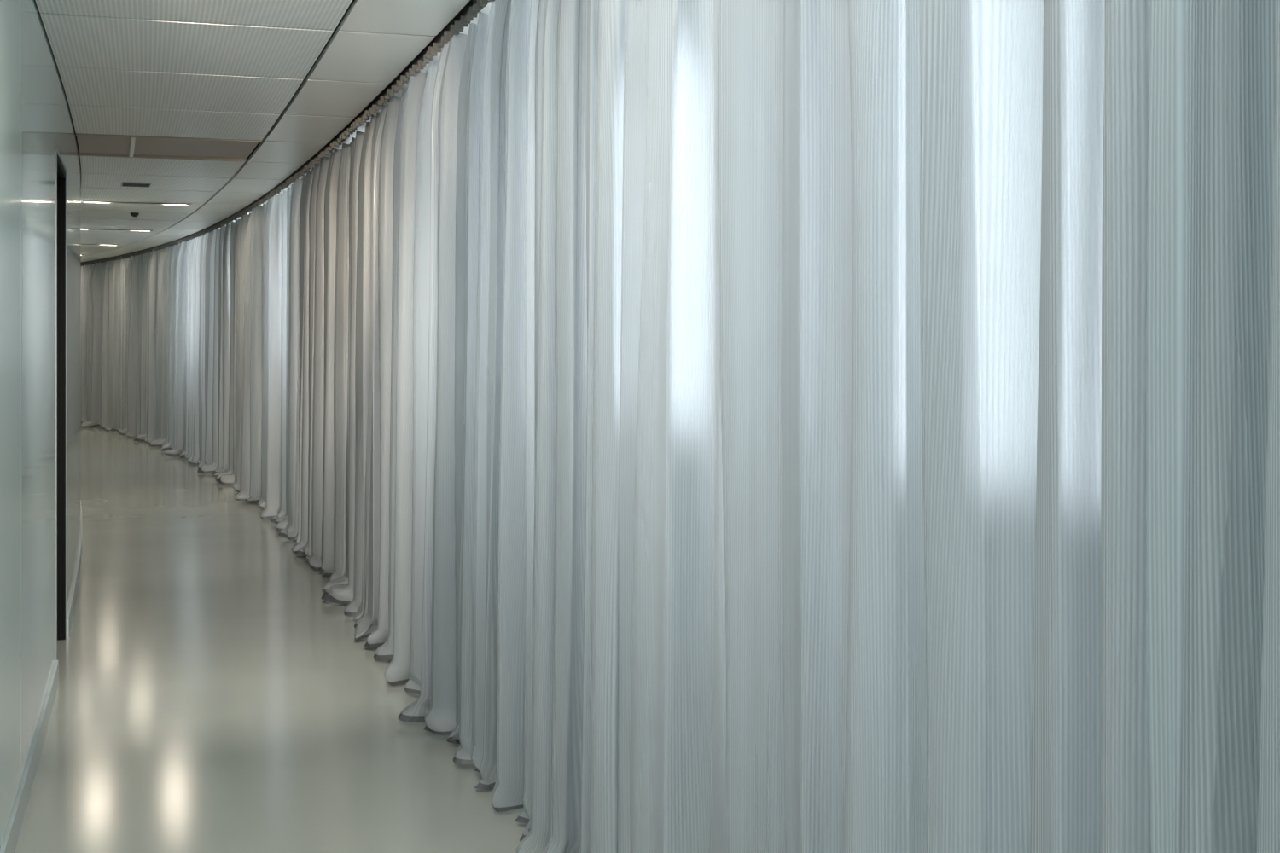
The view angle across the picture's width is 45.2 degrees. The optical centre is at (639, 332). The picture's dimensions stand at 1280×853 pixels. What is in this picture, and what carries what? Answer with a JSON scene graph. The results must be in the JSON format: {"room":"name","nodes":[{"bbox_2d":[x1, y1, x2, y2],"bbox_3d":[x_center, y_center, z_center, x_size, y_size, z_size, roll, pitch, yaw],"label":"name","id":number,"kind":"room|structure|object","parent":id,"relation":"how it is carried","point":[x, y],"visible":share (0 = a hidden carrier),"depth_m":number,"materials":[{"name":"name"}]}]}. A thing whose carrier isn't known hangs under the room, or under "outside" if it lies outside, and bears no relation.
{"room":"curved corridor","nodes":[
{"label":"curved corridor","id":0,"kind":"room"},
{"bbox_2d":[0,0,80,848],"bbox_3d":[-5.217,0.120,12.248,1.555,2.620,33.478,0,0,-23],"label":"wall","id":1,"kind":"structure","parent":0,"point":[36,117],"depth_m":5.26,"materials":[{"name":"white paint"}]},
{"bbox_2d":[57,0,354,188],"bbox_3d":[-4.333,-1.260,12.770,4.219,0.060,34.304,0,0,-23],"label":"backing","id":2,"kind":"object","parent":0,"point":[338,25],"depth_m":7.62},
{"bbox_2d":[80,0,494,266],"bbox_3d":[-3.835,-1.164,12.872,1.554,0.112,33.718,0,0,-23],"label":"track","id":3,"kind":"object","parent":2,"relation":"attached to","point":[468,12],"visible":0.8,"depth_m":7.99,"materials":[{"name":"metal"}]},
{"bbox_2d":[80,251,151,442],"bbox_3d":[-8.450,0.191,24.095,0.347,2.667,7.045,0,0,-31],"label":"sheer curtain","id":4,"kind":"object","parent":3,"relation":"hanging from","point":[114,293],"visible":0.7,"depth_m":23.68,"materials":[{"name":"fabric"}]},
{"bbox_2d":[146,232,209,468],"bbox_3d":[-5.771,0.190,19.100,0.316,2.667,4.496,0,0,-25],"label":"sheer curtain","id":5,"kind":"object","parent":3,"relation":"hanging from","point":[176,361],"visible":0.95,"depth_m":18.90,"materials":[{"name":"fabric"}]},
{"bbox_2d":[197,205,255,500],"bbox_3d":[-4.160,0.190,15.456,0.294,2.667,3.791,0,0,-22],"label":"sheer curtain","id":6,"kind":"object","parent":3,"relation":"hanging from","point":[228,251],"visible":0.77,"depth_m":15.93,"materials":[{"name":"fabric"}]},
{"bbox_2d":[245,174,306,542],"bbox_3d":[-2.913,0.191,12.295,0.204,2.667,3.334,0,0,-20],"label":"sheer curtain","id":7,"kind":"object","parent":3,"relation":"hanging from","point":[275,247],"visible":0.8,"depth_m":12.59,"materials":[{"name":"fabric"}]},
{"bbox_2d":[290,115,375,622],"bbox_3d":[-1.899,0.191,9.404,0.276,2.667,3.103,0,0,-18],"label":"sheer curtain","id":8,"kind":"object","parent":3,"relation":"hanging from","point":[334,230],"visible":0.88,"depth_m":9.26,"materials":[{"name":"fabric"}]},
{"bbox_2d":[354,0,495,773],"bbox_3d":[-0.964,0.191,6.523,0.290,2.667,3.178,0,0,-18],"label":"sheer curtain","id":9,"kind":"object","parent":3,"relation":"hanging from","point":[425,608],"visible":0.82,"depth_m":5.97,"materials":[{"name":"fabric"}]},
{"bbox_2d":[473,0,778,852],"bbox_3d":[-0.129,0.190,3.885,0.258,2.667,2.639,0,0,-17],"label":"sheer curtain","id":10,"kind":"object","parent":3,"relation":"hanging from","point":[605,700],"visible":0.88,"depth_m":3.88,"materials":[{"name":"fabric"}]},
{"bbox_2d":[716,0,1253,852],"bbox_3d":[0.450,0.191,2.029,0.262,2.667,2.211,0,0,-13],"label":"sheer curtain","id":11,"kind":"object","parent":3,"relation":"hanging from","point":[932,215],"visible":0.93,"depth_m":2.09,"materials":[{"name":"fabric"}]},
{"bbox_2d":[1146,0,1279,852],"bbox_3d":[1.151,0.191,-0.706,0.234,2.667,4.687,0,0,-17],"label":"sheer curtain","id":12,"kind":"object","parent":3,"relation":"hanging from","point":[1213,235],"visible":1,"depth_m":1.49,"materials":[{"name":"fabric"}]},
{"bbox_2d":[34,0,491,262],"bbox_3d":[-4.369,-1.183,13.041,3.789,0.025,34.762,0,0,-23],"label":"ceiling","id":13,"kind":"structure","parent":0,"point":[217,69],"depth_m":7.22,"materials":[{"name":"metal"}]},
{"bbox_2d":[80,244,119,245],"bbox_3d":[-7.340,-1.165,20.212,0.920,0.010,0.073,0,0,-27],"label":"ceiling light","id":14,"kind":"object","parent":13,"relation":"attached to","point":[80,244],"visible":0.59,"depth_m":20.30,"materials":[{"name":"plastic"}]},
{"bbox_2d":[80,228,152,231],"bbox_3d":[-5.992,-1.165,17.366,0.920,0.010,0.073,0,0,-24],"label":"ceiling light","id":15,"kind":"object","parent":13,"relation":"attached to","point":[80,229],"visible":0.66,"depth_m":17.37,"materials":[{"name":"plastic"}]},
{"bbox_2d":[130,212,139,217],"bbox_3d":[-4.936,-1.150,14.999,0.080,0.040,0.080,0,0,0],"label":"smoke detector","id":16,"kind":"object","parent":13,"relation":"attached to","point":[133,214],"visible":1,"depth_m":14.97,"materials":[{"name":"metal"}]},
{"bbox_2d":[120,181,151,186],"bbox_3d":[-3.966,-1.164,12.086,0.220,0.012,0.297,0,0,-20],"label":"ceiling vent","id":17,"kind":"object","parent":13,"relation":"in","point":[123,183],"visible":1,"depth_m":12.02,"materials":[{"name":"metal"}]},
{"bbox_2d":[82,200,191,205],"bbox_3d":[-4.518,-1.165,13.808,0.920,0.010,0.074,0,0,-21],"label":"ceiling light","id":18,"kind":"object","parent":13,"relation":"attached to","point":[88,201],"visible":1,"depth_m":13.79,"materials":[{"name":"plastic"}]},
{"bbox_2d":[75,133,261,162],"bbox_3d":[-3.003,-1.183,9.755,1.065,0.034,1.162,0,0,-19],"label":"ceiling panel","id":19,"kind":"object","parent":13,"relation":"attached to","point":[100,145],"depth_m":9.78,"materials":[{"name":"metal"}]},
{"bbox_2d":[128,137,135,157],"bbox_3d":[-3.202,-1.174,9.686,0.026,0.016,1.071,0,0,-19],"label":"divider","id":20,"kind":"object","parent":19,"relation":"attached to","point":[132,139],"visible":0.98,"depth_m":9.65,"materials":[{"name":"white paint"}]},
{"bbox_2d":[13,423,527,852],"bbox_3d":[-4.333,1.580,12.770,4.219,0.100,34.304,0,0,-23],"label":"floor","id":21,"kind":"structure","parent":0,"point":[209,698],"depth_m":6.22,"materials":[{"name":"plastic"}]},
{"bbox_3d":[-6.045,0.155,11.907,13.122,2.750,30.954,0,0,0],"label":"wall","id":22,"kind":"structure","parent":0,"visible":0},
{"bbox_2d":[0,500,81,852],"bbox_3d":[-5.215,1.482,12.249,1.572,0.095,33.486,0,0,-23],"label":"baseboard","id":23,"kind":"structure","parent":22,"relation":"attached to","point":[9,841],"depth_m":5.39,"materials":[{"name":"plastic"}]},
{"bbox_2d":[55,145,66,660],"bbox_3d":[-2.733,0.356,7.217,0.034,2.348,1.028,0,0,-18],"label":"door frame","id":24,"kind":"structure","parent":22,"relation":"attached to","point":[56,148],"depth_m":6.75,"materials":[{"name":"black metal"}]},
{"bbox_2d":[57,154,65,640],"bbox_3d":[-2.815,0.364,7.190,0.201,2.329,0.953,0,0,-18],"label":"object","id":25,"kind":"object","parent":22,"relation":"attached to","point":[61,171],"visible":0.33,"depth_m":7.64,"materials":[{"name":"black paint"}]}
]}

